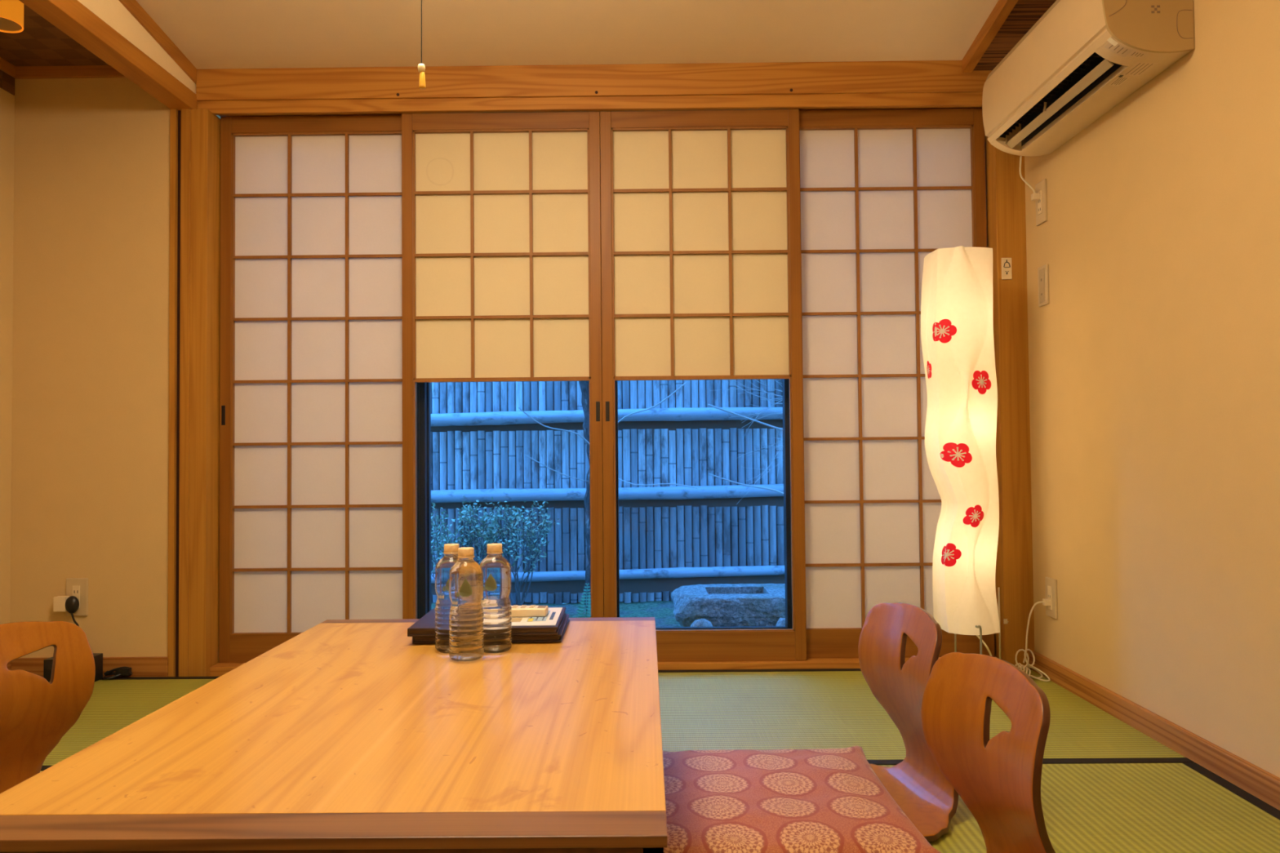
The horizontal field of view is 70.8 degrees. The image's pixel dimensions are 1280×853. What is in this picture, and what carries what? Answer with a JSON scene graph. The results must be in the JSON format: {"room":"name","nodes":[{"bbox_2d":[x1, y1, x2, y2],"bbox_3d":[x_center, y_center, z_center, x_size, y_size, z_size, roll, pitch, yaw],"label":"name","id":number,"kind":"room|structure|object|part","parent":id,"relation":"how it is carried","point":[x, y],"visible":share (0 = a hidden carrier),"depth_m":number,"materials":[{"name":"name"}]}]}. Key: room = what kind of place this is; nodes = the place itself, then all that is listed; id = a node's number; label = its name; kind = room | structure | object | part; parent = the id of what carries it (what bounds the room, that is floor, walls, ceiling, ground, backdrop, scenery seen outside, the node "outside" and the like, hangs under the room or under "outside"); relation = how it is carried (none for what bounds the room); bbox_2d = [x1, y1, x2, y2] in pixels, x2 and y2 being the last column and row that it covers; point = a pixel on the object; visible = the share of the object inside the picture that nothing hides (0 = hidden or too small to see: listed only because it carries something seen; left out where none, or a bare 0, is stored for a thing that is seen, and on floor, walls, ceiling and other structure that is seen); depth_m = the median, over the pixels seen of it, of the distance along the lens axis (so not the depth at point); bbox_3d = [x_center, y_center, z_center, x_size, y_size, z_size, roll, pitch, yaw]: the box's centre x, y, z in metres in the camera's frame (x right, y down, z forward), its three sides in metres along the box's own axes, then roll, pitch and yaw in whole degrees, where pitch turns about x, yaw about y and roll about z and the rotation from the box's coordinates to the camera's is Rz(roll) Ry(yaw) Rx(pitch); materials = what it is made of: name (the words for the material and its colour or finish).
{"room":"traditional dwelling","nodes":[
{"label":"traditional dwelling","id":0,"kind":"room"},
{"bbox_2d":[0,88,14,624],"bbox_3d":[-2.131,-0.320,0.722,0.135,2.250,4.900,-1,-1,0],"label":"wall","id":1,"kind":"structure","parent":0,"point":[6,99],"depth_m":2.91,"materials":[{"name":"paint"}]},
{"bbox_2d":[0,69,14,95],"bbox_3d":[-2.071,-1.175,0.701,0.006,0.057,4.515,-1,-1,0],"label":"trim","id":2,"kind":"structure","parent":1,"relation":"attached to","point":[6,81],"depth_m":2.92,"materials":[{"name":"brown wood"}]},
{"bbox_2d":[0,57,15,77],"bbox_3d":[-2.068,-1.223,0.702,0.012,0.038,4.515,-1,-1,0],"label":"trim","id":3,"kind":"structure","parent":1,"relation":"attached to","point":[6,67],"depth_m":2.92,"materials":[{"name":"brown wood"}]},
{"bbox_2d":[7,661,11,670],"bbox_3d":[-2.048,0.737,0.648,0.017,0.092,4.508,-1,-1,0],"label":"baseboard","id":4,"kind":"structure","parent":1,"relation":"attached to","point":[9,664],"depth_m":2.89,"materials":[{"name":"brown wood"}]},
{"bbox_2d":[9,77,169,657],"bbox_3d":[-1.792,-0.263,3.054,0.525,2.250,0.230,-1,-1,0],"label":"wall","id":5,"kind":"structure","parent":0,"point":[90,422],"depth_m":2.94,"materials":[{"name":"paint"}]},
{"bbox_2d":[14,65,126,78],"bbox_3d":[-1.791,-1.167,2.961,0.536,0.038,0.022,-1,-1,0],"label":"trim","id":6,"kind":"structure","parent":5,"relation":"attached to","point":[72,71],"depth_m":2.95,"materials":[{"name":"brown wood"}]},
{"bbox_2d":[66,577,88,616],"bbox_3d":[-1.823,0.552,2.913,0.070,0.122,0.010,-1,-1,0],"label":"wall outlet","id":7,"kind":"object","parent":5,"relation":"attached to","point":[77,588],"visible":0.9,"depth_m":2.91,"materials":[{"name":"beige plastic"}]},
{"bbox_2d":[53,595,70,612],"bbox_3d":[-1.857,0.571,2.894,0.045,0.047,0.026,-1,-1,0],"label":"charger","id":8,"kind":"object","parent":7,"relation":"attached to","point":[59,602],"visible":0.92,"depth_m":2.88,"materials":[{"name":"beige plastic"}]},
{"bbox_2d":[65,595,103,675],"bbox_3d":[-1.784,0.674,2.888,0.119,0.260,0.032,-1,-1,0],"label":"power adapter","id":9,"kind":"object","parent":5,"relation":"attached to","point":[72,603],"visible":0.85,"depth_m":2.88,"materials":[{"name":"black plastic"}]},
{"bbox_2d":[11,656,168,677],"bbox_3d":[-1.782,0.793,2.905,0.520,0.092,0.016,-1,-1,0],"label":"baseboard","id":10,"kind":"structure","parent":5,"relation":"attached to","point":[140,666],"depth_m":2.90,"materials":[{"name":"brown wood"}]},
{"bbox_2d":[167,108,177,676],"bbox_3d":[-1.522,-0.102,2.969,0.019,1.880,0.088,-1,-1,0],"label":"trim","id":11,"kind":"structure","parent":5,"relation":"attached to","point":[173,112],"depth_m":2.93,"materials":[{"name":"brown wood"}]},
{"bbox_2d":[175,110,181,676],"bbox_3d":[-1.504,-0.102,2.976,0.020,1.880,0.074,-1,-1,0],"label":"trim","id":12,"kind":"structure","parent":5,"relation":"attached to","point":[179,111],"depth_m":2.94,"materials":[{"name":"brown wood"}]},
{"bbox_2d":[209,656,997,676],"bbox_3d":[-0.112,0.800,2.984,2.586,0.051,0.114,-1,-1,0],"label":"trim","id":13,"kind":"structure","parent":5,"relation":"attached to","point":[219,669],"depth_m":2.92,"materials":[{"name":"brown wood"}]},
{"bbox_2d":[77,0,195,93],"bbox_3d":[-1.532,-1.650,0.752,0.078,1.000,4.600,-1,-1,0],"label":"wall","id":14,"kind":"structure","parent":0,"point":[113,12],"depth_m":2.63,"materials":[{"name":"white paint"}]},
{"bbox_2d":[19,0,197,110],"bbox_3d":[-1.517,-1.128,0.711,0.074,0.058,4.545,-1,-1,0],"label":"trim","id":15,"kind":"structure","parent":14,"relation":"attached to","point":[72,17],"depth_m":2.54,"materials":[{"name":"brown wood"}]},
{"bbox_2d":[119,0,196,84],"bbox_3d":[-1.490,-1.393,0.728,0.016,0.401,4.565,-1,-1,0],"label":"trim","id":16,"kind":"structure","parent":14,"relation":"attached to","point":[133,6],"depth_m":2.76,"materials":[{"name":"brown wood"}]},
{"bbox_2d":[178,108,220,676],"bbox_3d":[-1.454,-0.102,2.999,0.085,1.880,0.148,-1,-1,0],"label":"trim","id":17,"kind":"structure","parent":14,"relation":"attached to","point":[200,129],"depth_m":2.94,"materials":[{"name":"brown wood"}]},
{"bbox_2d":[0,0,998,68],"bbox_3d":[-0.519,-1.470,0.742,3.140,0.484,4.800,-1,-1,0],"label":"ceiling","id":18,"kind":"structure","parent":0,"point":[210,33],"depth_m":2.79,"materials":[{"name":"paper"}]},
{"bbox_2d":[0,0,23,32],"bbox_3d":[-1.748,-1.150,2.461,0.104,0.101,0.104,-1,-1,0],"label":"lamp","id":19,"kind":"object","parent":18,"relation":"attached to","point":[11,11],"visible":1,"depth_m":2.45,"materials":[{"name":"orange"}]},
{"bbox_2d":[0,17,22,31],"bbox_3d":[-1.748,-1.106,2.460,0.098,0.004,0.098,-1,-1,0],"label":"diffuser","id":20,"kind":"object","parent":19,"relation":"attached to","point":[6,24],"depth_m":2.47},
{"bbox_2d":[417,0,426,89],"bbox_3d":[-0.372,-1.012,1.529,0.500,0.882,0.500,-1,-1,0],"label":"pull cord","id":21,"kind":"object","parent":18,"relation":"hanging from","point":[421,68],"visible":1,"depth_m":1.51,"materials":[{"name":"beige plastic"}]},
{"bbox_3d":[-0.370,-0.823,1.524,0.003,0.424,0.002,-1,-1,0],"label":"pull cord","id":22,"kind":"part","parent":21,"relation":"part of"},
{"bbox_3d":[-0.367,-0.584,1.518,0.011,0.028,0.011,-2,-2,34],"label":"pull knob","id":23,"kind":"part","parent":21,"relation":"part of","materials":[{"name":"yellow plastic"}]},
{"bbox_2d":[973,0,1056,71],"bbox_3d":[1.156,-1.449,0.731,0.210,0.484,4.800,-1,-1,0],"label":"ceiling","id":24,"kind":"structure","parent":0,"point":[1024,14],"depth_m":2.74,"materials":[{"name":"brown wood"}]},
{"bbox_2d":[961,0,1017,72],"bbox_3d":[1.061,-1.418,0.713,0.031,0.397,4.565,-1,-1,0],"label":"trim","id":25,"kind":"structure","parent":24,"relation":"attached to","point":[1002,10],"depth_m":2.76,"materials":[{"name":"brown wood"}]},
{"bbox_2d":[1024,0,1279,777],"bbox_3d":[1.323,-0.702,0.710,0.150,2.950,4.900,-1,-1,0],"label":"wall","id":26,"kind":"structure","parent":0,"point":[1154,348],"depth_m":2.13,"materials":[{"name":"paint"}]},
{"bbox_2d":[600,109,806,662],"bbox_3d":[0.206,-0.141,2.986,0.662,1.824,0.033,-1,-1,0],"label":"door","id":27,"kind":"structure","parent":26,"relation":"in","point":[700,224],"depth_m":3.00,"materials":[{"name":"beige paper"}]},
{"bbox_3d":[-0.107,-0.050,2.971,0.013,0.066,0.002,-1,-1,0],"label":"pull handle","id":28,"kind":"part","parent":27,"relation":"part of","materials":[{"name":"metal"}]},
{"bbox_3d":[0.198,-1.025,3.009,0.590,0.056,0.028,-1,-1,0],"label":"rail","id":29,"kind":"part","parent":27,"relation":"part of","materials":[{"name":"brown wood"}]},
{"bbox_3d":[0.214,0.723,2.964,0.590,0.096,0.028,-1,-1,0],"label":"rail","id":30,"kind":"part","parent":27,"relation":"part of","materials":[{"name":"brown wood"}]},
{"bbox_2d":[782,378,786,626],"bbox_3d":[0.831,-0.160,3.117,0.672,1.800,0.031,-1,-1,0],"label":"window","id":31,"kind":"structure","parent":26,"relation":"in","point":[782,379],"depth_m":3.11,"materials":[{"name":"brown metal"}]},
{"bbox_2d":[799,107,995,658],"bbox_3d":[0.834,-0.150,3.015,0.662,1.832,0.030,-1,-1,0],"label":"door","id":32,"kind":"structure","parent":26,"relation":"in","point":[882,191],"depth_m":3.02,"materials":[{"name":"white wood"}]},
{"bbox_3d":[0.826,-1.038,3.038,0.590,0.056,0.028,-1,-1,0],"label":"rail","id":33,"kind":"part","parent":32,"relation":"part of","materials":[{"name":"brown wood"}]},
{"bbox_3d":[0.841,0.718,2.992,0.590,0.096,0.028,-1,-1,0],"label":"rail","id":34,"kind":"part","parent":32,"relation":"part of","materials":[{"name":"brown wood"}]},
{"bbox_2d":[1003,618,1008,623],"bbox_3d":[1.181,0.630,2.898,0.012,0.016,0.023,-1,-1,0],"label":"hook","id":35,"kind":"object","parent":26,"relation":"attached to","point":[1005,620],"visible":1,"depth_m":2.91,"materials":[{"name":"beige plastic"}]},
{"bbox_2d":[1001,257,1012,279],"bbox_3d":[1.196,-0.515,2.935,0.033,0.071,0.008,-1,-1,0],"label":"wall switch","id":36,"kind":"object","parent":26,"relation":"attached to","point":[1006,271],"visible":1,"depth_m":2.93,"materials":[{"name":"beige plastic"}]},
{"bbox_2d":[984,132,1034,668],"bbox_3d":[1.220,-0.181,2.994,0.097,1.990,0.128,-1,-1,0],"label":"trim","id":37,"kind":"structure","parent":26,"relation":"attached to","point":[1006,220],"depth_m":2.93,"materials":[{"name":"brown wood"}]},
{"bbox_2d":[1035,178,1047,226],"bbox_3d":[1.256,-0.702,2.818,0.010,0.132,0.068,-1,-1,0],"label":"wall outlet","id":38,"kind":"object","parent":26,"relation":"attached to","point":[1041,187],"visible":1,"depth_m":2.81,"materials":[{"name":"beige plastic"}]},
{"bbox_2d":[1037,263,1048,306],"bbox_3d":[1.258,-0.440,2.809,0.010,0.124,0.064,-1,-1,0],"label":"wall plate","id":39,"kind":"object","parent":26,"relation":"attached to","point":[1042,271],"visible":1,"depth_m":2.79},
{"bbox_3d":[1.254,-0.440,2.809,0.002,0.104,0.036,-1,-1,0],"label":"insert panel","id":40,"kind":"part","parent":39,"relation":"part of","materials":[{"name":"white plastic"}]},
{"bbox_2d":[1044,577,1057,619],"bbox_3d":[1.266,0.528,2.773,0.010,0.120,0.068,-1,-1,0],"label":"wall outlet","id":41,"kind":"object","parent":26,"relation":"attached to","point":[1051,611],"visible":1,"depth_m":2.76,"materials":[{"name":"beige plastic"}]},
{"bbox_2d":[982,0,1194,200],"bbox_3d":[1.154,-0.913,2.435,0.205,0.388,0.801,-1,-1,0],"label":"air conditioner","id":42,"kind":"object","parent":26,"relation":"attached to","point":[1081,59],"visible":1,"depth_m":2.28,"materials":[{"name":"beige plastic"}]},
{"bbox_2d":[985,0,1060,81],"bbox_3d":[1.082,-1.089,2.408,0.044,0.036,0.723,-1,-1,0],"label":"grille","id":43,"kind":"object","parent":42,"relation":"attached to","point":[1057,2],"depth_m":2.48,"materials":[{"name":"white plastic"}]},
{"bbox_3d":[1.196,-0.787,2.805,0.089,0.122,0.034,1,-2,-41],"label":"power cord","id":44,"kind":"part","parent":42,"relation":"part of","materials":[{"name":"white plastic"}]},
{"bbox_3d":[1.060,-0.986,2.405,0.021,0.174,0.723,-1,-1,0],"label":"panel","id":45,"kind":"part","parent":42,"relation":"part of","materials":[{"name":"beige plastic"}]},
{"bbox_2d":[996,55,1121,146],"bbox_3d":[1.115,-0.895,2.424,0.082,0.080,0.603,-1,-1,0],"label":"outlet","id":46,"kind":"object","parent":42,"relation":"attached to","point":[1076,80],"depth_m":2.41,"materials":[{"name":"black plastic"}]},
{"bbox_3d":[1.202,-0.971,2.404,0.101,0.266,0.718,-1,-1,0],"label":"casing","id":47,"kind":"part","parent":42,"relation":"part of","materials":[{"name":"beige plastic"}]},
{"bbox_2d":[1029,651,1279,810],"bbox_3d":[1.253,0.710,0.641,0.018,0.086,4.534,-1,-1,0],"label":"baseboard","id":48,"kind":"structure","parent":26,"relation":"attached to","point":[1247,776],"depth_m":2.13,"materials":[{"name":"brown wood"}]},
{"bbox_3d":[-0.146,-1.595,3.122,2.900,1.012,0.142,-1,-1,0],"label":"wall","id":49,"kind":"structure","parent":0,"visible":0},
{"bbox_2d":[218,115,417,662],"bbox_3d":[-1.080,-0.133,3.025,0.654,1.832,0.032,-1,-1,0],"label":"door","id":50,"kind":"structure","parent":49,"relation":"in","point":[311,320],"depth_m":3.03,"materials":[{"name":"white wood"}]},
{"bbox_3d":[-1.394,-0.037,3.010,0.013,0.066,0.002,-1,-1,0],"label":"pull handle","id":51,"kind":"part","parent":50,"relation":"part of","materials":[{"name":"metal"}]},
{"bbox_3d":[-1.073,0.735,3.004,0.582,0.096,0.028,-1,-1,0],"label":"rail","id":52,"kind":"part","parent":50,"relation":"part of","materials":[{"name":"brown wood"}]},
{"bbox_3d":[-1.088,-1.020,3.049,0.582,0.056,0.028,-1,-1,0],"label":"rail","id":53,"kind":"part","parent":50,"relation":"part of","materials":[{"name":"brown wood"}]},
{"bbox_2d":[426,382,431,612],"bbox_3d":[-1.067,-0.142,3.128,0.672,1.800,0.031,-1,-1,0],"label":"window","id":54,"kind":"structure","parent":49,"relation":"in","point":[428,401],"depth_m":3.11,"materials":[{"name":"brown metal"}]},
{"bbox_2d":[401,111,604,619],"bbox_3d":[-0.457,-0.135,2.990,0.661,1.824,0.033,-1,-1,0],"label":"door","id":55,"kind":"structure","parent":49,"relation":"in","point":[501,271],"depth_m":3.00,"materials":[{"name":"beige paper"}]},
{"bbox_3d":[-0.465,-1.019,3.013,0.589,0.056,0.028,-1,-1,0],"label":"rail","id":56,"kind":"part","parent":55,"relation":"part of","materials":[{"name":"brown wood"}]},
{"bbox_3d":[-0.139,-0.050,2.971,0.013,0.066,0.002,-1,-1,0],"label":"pull handle","id":57,"kind":"part","parent":55,"relation":"part of","materials":[{"name":"metal"}]},
{"bbox_2d":[197,92,982,116],"bbox_3d":[-0.155,-1.070,3.034,2.638,0.042,0.112,-1,-1,0],"label":"trim","id":58,"kind":"structure","parent":49,"relation":"attached to","point":[944,100],"depth_m":2.98,"materials":[{"name":"brown wood"}]},
{"bbox_2d":[195,60,991,101],"bbox_3d":[-0.105,-1.144,3.005,2.728,0.104,0.074,-1,-1,0],"label":"trim","id":59,"kind":"structure","parent":49,"relation":"attached to","point":[905,76],"depth_m":2.97,"materials":[{"name":"brown wood"}]},
{"bbox_3d":[-0.388,0.904,0.679,3.600,0.268,4.900,-1,-1,0],"label":"floor","id":60,"kind":"structure","parent":0,"visible":0},
{"bbox_2d":[40,676,218,771],"bbox_3d":[-1.289,0.807,2.469,1.477,0.031,0.846,-1,-1,0],"label":"mat","id":61,"kind":"object","parent":60,"relation":"on","point":[114,704],"visible":0.02,"depth_m":2.58,"materials":[{"name":"fabric"}]},
{"bbox_2d":[43,653,102,682],"bbox_3d":[-1.785,0.765,2.835,0.133,0.081,0.090,-1,-1,0],"label":"box","id":62,"kind":"object","parent":61,"relation":"on","point":[98,657],"visible":0.34,"depth_m":2.84,"materials":[{"name":"plastic"}]},
{"bbox_3d":[-1.785,0.741,2.792,0.113,0.018,0.002,-1,-1,0],"label":"status panel","id":63,"kind":"part","parent":62,"relation":"part of","materials":[{"name":"black plastic"}]},
{"bbox_2d":[102,666,132,679],"bbox_3d":[-1.671,0.787,2.870,0.087,0.036,0.038,-1,-1,0],"label":"cable","id":64,"kind":"object","parent":61,"relation":"on","point":[121,671],"visible":1,"depth_m":2.87,"materials":[{"name":"plastic"}]},
{"bbox_2d":[657,668,1194,764],"bbox_3d":[0.353,0.793,2.480,1.802,0.031,0.886,-1,-1,0],"label":"mat","id":65,"kind":"object","parent":60,"relation":"on","point":[812,708],"visible":0.31,"depth_m":2.37,"materials":[{"name":"fabric"}]},
{"bbox_2d":[920,245,1000,658],"bbox_3d":[1.025,0.125,2.703,0.313,1.304,0.249,-1,-1,0],"label":"floor lamp","id":66,"kind":"object","parent":65,"relation":"on","point":[957,324],"visible":0.99,"depth_m":2.64,"materials":[{"name":"white paper"}]},
{"bbox_3d":[0.931,0.625,2.659,0.006,0.294,0.006,-1,-1,0],"label":"leg","id":67,"kind":"part","parent":66,"relation":"part of","materials":[{"name":"metal"}]},
{"bbox_3d":[0.973,0.669,2.582,0.007,0.204,0.049,-2,-2,36],"label":"rod","id":68,"kind":"part","parent":66,"relation":"part of","materials":[{"name":"grey metal"}]},
{"bbox_3d":[1.098,0.693,2.739,0.228,0.169,0.046,1,-2,-35],"label":"power cord","id":69,"kind":"part","parent":66,"relation":"part of","materials":[{"name":"white plastic"}]},
{"bbox_3d":[1.065,0.624,2.663,0.005,0.294,0.005,-1,-2,23],"label":"leg","id":70,"kind":"part","parent":66,"relation":"part of","materials":[{"name":"metal"}]},
{"bbox_2d":[1014,598,1050,681],"bbox_3d":[1.197,0.655,2.768,0.133,0.245,0.055,-1,-2,14],"label":"extension cord","id":71,"kind":"object","parent":65,"relation":"on","point":[1046,602],"visible":0.75,"depth_m":2.77,"materials":[{"name":"beige plastic"}]},
{"bbox_3d":[1.192,0.733,2.766,0.122,0.090,0.053,-1,-2,17],"label":"coiled cord","id":72,"kind":"part","parent":71,"relation":"part of","materials":[{"name":"white plastic"}]},
{"bbox_3d":[1.217,0.634,2.776,0.075,0.190,0.007,-1,-1,4],"label":"riser cord","id":73,"kind":"part","parent":71,"relation":"part of","materials":[{"name":"white plastic"}]},
{"bbox_2d":[878,762,1279,852],"bbox_3d":[0.800,0.754,1.129,0.892,0.031,1.805,-1,-1,0],"label":"mat","id":74,"kind":"object","parent":60,"relation":"on","point":[1184,807],"visible":0.47,"depth_m":1.75,"materials":[{"name":"fabric"}]},
{"bbox_2d":[857,603,958,842],"bbox_3d":[0.360,0.564,1.804,0.483,0.394,0.411,0,-2,-9],"label":"chair","id":75,"kind":"object","parent":74,"relation":"on","point":[917,784],"visible":0.44,"depth_m":1.84,"materials":[{"name":"brown wood"}]},
{"bbox_2d":[662,746,941,852],"bbox_3d":[0.222,0.715,1.736,0.558,0.053,0.544,-1,-1,0],"label":"floor cushion","id":76,"kind":"object","parent":75,"relation":"on","point":[825,800],"visible":0.8,"depth_m":1.64,"materials":[{"name":"fabric"}]},
{"bbox_3d":[-1.002,0.770,1.140,0.907,0.031,1.805,-1,-1,0],"label":"mat","id":77,"kind":"object","parent":60,"relation":"on","visible":0},
{"bbox_2d":[0,621,95,793],"bbox_3d":[-1.033,0.573,1.652,0.483,0.394,0.411,-1,-2,18],"label":"chair","id":78,"kind":"object","parent":77,"relation":"on","point":[36,713],"visible":0.46,"depth_m":1.78,"materials":[{"name":"brown wood"}]},
{"bbox_2d":[0,617,667,852],"bbox_3d":[-0.339,0.588,1.452,0.756,0.340,1.160,-1,-1,0],"label":"table","id":79,"kind":"object","parent":77,"relation":"on","point":[343,735],"visible":0.96,"depth_m":1.10,"materials":[{"name":"brown wood"}]},
{"bbox_2d":[435,543,459,653],"bbox_3d":[-0.356,0.323,1.702,0.062,0.201,0.062,0,-2,-11],"label":"water bottle","id":80,"kind":"object","parent":79,"relation":"on","point":[443,603],"visible":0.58,"depth_m":1.68,"materials":[{"name":"white"}]},
{"bbox_2d":[442,578,448,591],"bbox_3d":[-0.353,0.290,1.674,0.029,0.034,0.004,0,-1,-6],"label":"print","id":81,"kind":"object","parent":80,"relation":"attached to","point":[445,581],"depth_m":1.67},
{"bbox_2d":[448,546,484,662],"bbox_3d":[-0.315,0.321,1.634,0.062,0.201,0.062,0,-2,-8],"label":"water bottle","id":82,"kind":"object","parent":79,"relation":"on","point":[466,615],"visible":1,"depth_m":1.61,"materials":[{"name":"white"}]},
{"bbox_2d":[456,578,472,596],"bbox_3d":[-0.314,0.288,1.606,0.029,0.034,0.004,0,-1,-4],"label":"print","id":83,"kind":"object","parent":82,"relation":"attached to","point":[464,586],"depth_m":1.60},
{"bbox_2d":[412,613,569,644],"bbox_3d":[-0.301,0.420,1.877,0.292,0.016,0.225,-1,-1,0],"label":"leather folder","id":84,"kind":"object","parent":79,"relation":"on","point":[532,638],"visible":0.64,"depth_m":1.77,"materials":[{"name":"brown leather"}]},
{"bbox_2d":[407,607,565,636],"bbox_3d":[-0.307,0.403,1.862,0.292,0.016,0.222,-1,-1,0],"label":"leather folder","id":85,"kind":"object","parent":84,"relation":"on","point":[424,626],"visible":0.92,"depth_m":1.76,"materials":[{"name":"brown leather"}]},
{"bbox_2d":[511,607,562,626],"bbox_3d":[-0.236,0.393,1.863,0.138,0.002,0.198,0,-1,-1],"label":"leaflet","id":86,"kind":"object","parent":85,"relation":"on","point":[551,618],"visible":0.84,"depth_m":1.82,"materials":[{"name":"paper"}]},
{"bbox_3d":[-0.262,0.392,1.821,0.045,0.001,0.040,0,-1,-1],"label":"printed panel","id":87,"kind":"part","parent":86,"relation":"part of","materials":[{"name":"beige paper"}]},
{"bbox_2d":[511,604,548,617],"bbox_3d":[-0.250,0.383,1.869,0.115,0.020,0.042,-1,-1,2],"label":"remote control","id":88,"kind":"object","parent":86,"relation":"on","point":[524,611],"visible":0.65,"depth_m":1.85,"materials":[{"name":"beige plastic"}]},
{"bbox_3d":[-0.209,0.392,1.865,0.038,0.001,0.115,0,-1,-1],"label":"printed panel","id":89,"kind":"part","parent":86,"relation":"part of","materials":[{"name":"paper"}]},
{"bbox_2d":[479,543,511,653],"bbox_3d":[-0.274,0.323,1.699,0.062,0.201,0.062,-1,-1,6],"label":"water bottle","id":90,"kind":"object","parent":79,"relation":"on","point":[496,569],"visible":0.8,"depth_m":1.67,"materials":[{"name":"white"}]},
{"bbox_2d":[483,573,497,591],"bbox_3d":[-0.280,0.289,1.671,0.029,0.034,0.005,-1,-1,6],"label":"print","id":91,"kind":"object","parent":90,"relation":"attached to","point":[490,576],"depth_m":1.67},
{"bbox_3d":[-0.097,0.762,1.134,0.897,0.031,1.805,-1,-1,0],"label":"mat","id":92,"kind":"object","parent":60,"relation":"on","visible":0},
{"bbox_3d":[0.218,0.700,1.186,0.550,0.055,0.536,-1,-1,0],"label":"floor cushion","id":93,"kind":"object","parent":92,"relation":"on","visible":0},
{"bbox_2d":[920,652,1055,852],"bbox_3d":[0.347,0.552,1.331,0.483,0.394,0.411,0,-1,-8],"label":"chair","id":94,"kind":"object","parent":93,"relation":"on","point":[997,779],"visible":1,"depth_m":1.37,"materials":[{"name":"brown wood"}]},
{"bbox_3d":[-0.075,0.923,3.083,2.516,0.350,0.090,-1,-1,0],"label":"trim","id":95,"kind":"structure","parent":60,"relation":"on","visible":0},
{"bbox_3d":[-0.120,-0.166,3.112,2.586,1.830,0.088,-1,-1,0],"label":"trim","id":96,"kind":"structure","parent":95,"relation":"on","visible":0},
{"bbox_2d":[417,382,427,618],"bbox_3d":[-0.440,-0.149,3.090,0.657,1.800,0.031,-1,-1,0],"label":"window","id":97,"kind":"structure","parent":96,"relation":"attached to","point":[422,588],"depth_m":3.07,"materials":[{"name":"brown metal"}]},
{"bbox_2d":[614,378,792,630],"bbox_3d":[0.208,-0.155,3.086,0.634,1.800,0.031,-1,-1,0],"label":"window","id":98,"kind":"structure","parent":96,"relation":"attached to","point":[785,381],"depth_m":3.06,"materials":[{"name":"brown metal"}]},
{"label":"outside","id":99,"kind":"structure","parent":0,"visible":0},
{"bbox_2d":[431,600,680,626],"bbox_3d":[-0.160,1.019,5.237,6.400,0.043,4.200,-1,-1,0],"label":"ground","id":100,"kind":"structure","parent":99,"point":[662,611],"depth_m":4.96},
{"bbox_2d":[431,494,559,605],"bbox_3d":[-0.896,0.695,4.754,0.930,0.654,0.516,-1,-1,0],"label":"leafy shrub","id":101,"kind":"object","parent":100,"relation":"on","point":[487,539],"visible":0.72,"depth_m":4.73,"materials":[{"name":"green plant"}]},
{"bbox_2d":[576,583,591,617],"bbox_3d":[-0.261,0.889,4.469,0.116,0.215,0.026,-1,-1,0],"label":"fern","id":102,"kind":"object","parent":100,"relation":"on","point":[588,615],"visible":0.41,"depth_m":4.47,"materials":[{"name":"green plant"}]},
{"bbox_2d":[430,378,784,604],"bbox_3d":[-0.154,-0.013,5.188,4.330,2.069,0.121,-1,-1,0],"label":"bamboo fence","id":103,"kind":"object","parent":100,"relation":"on","point":[671,537],"visible":0.23,"depth_m":5.20,"materials":[{"name":"wood"}]},
{"bbox_2d":[518,381,697,613],"bbox_3d":[-0.150,-0.125,4.546,0.875,2.283,0.341,-1,-1,4],"label":"tree","id":104,"kind":"object","parent":100,"relation":"on","point":[584,385],"visible":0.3,"depth_m":4.55,"materials":[{"name":"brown plant"}]},
{"bbox_2d":[689,618,713,626],"bbox_3d":[0.263,0.897,3.837,0.114,0.158,0.093,-1,-1,0],"label":"rock","id":105,"kind":"object","parent":100,"relation":"on","point":[702,622],"visible":0.24,"depth_m":3.81,"materials":[{"name":"stone"}]},
{"bbox_2d":[671,583,785,626],"bbox_3d":[0.532,0.884,4.152,0.774,0.262,0.454,-1,-1,0],"label":"stone basin","id":106,"kind":"object","parent":100,"relation":"on","point":[723,605],"visible":0.45,"depth_m":3.96,"materials":[{"name":"stone"}]},
{"bbox_2d":[707,378,783,504],"bbox_3d":[0.686,0.165,4.329,0.829,1.717,0.386,0,-2,-19],"label":"bare shrub","id":107,"kind":"object","parent":100,"relation":"on","point":[709,405],"visible":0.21,"depth_m":4.29,"materials":[{"name":"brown plant"}]},
{"bbox_2d":[775,617,785,626],"bbox_3d":[0.626,0.895,3.833,0.106,0.161,0.093,-1,-1,0],"label":"rock","id":108,"kind":"object","parent":100,"relation":"on","point":[781,622],"visible":0.1,"depth_m":3.82,"materials":[{"name":"stone"}]}
]}

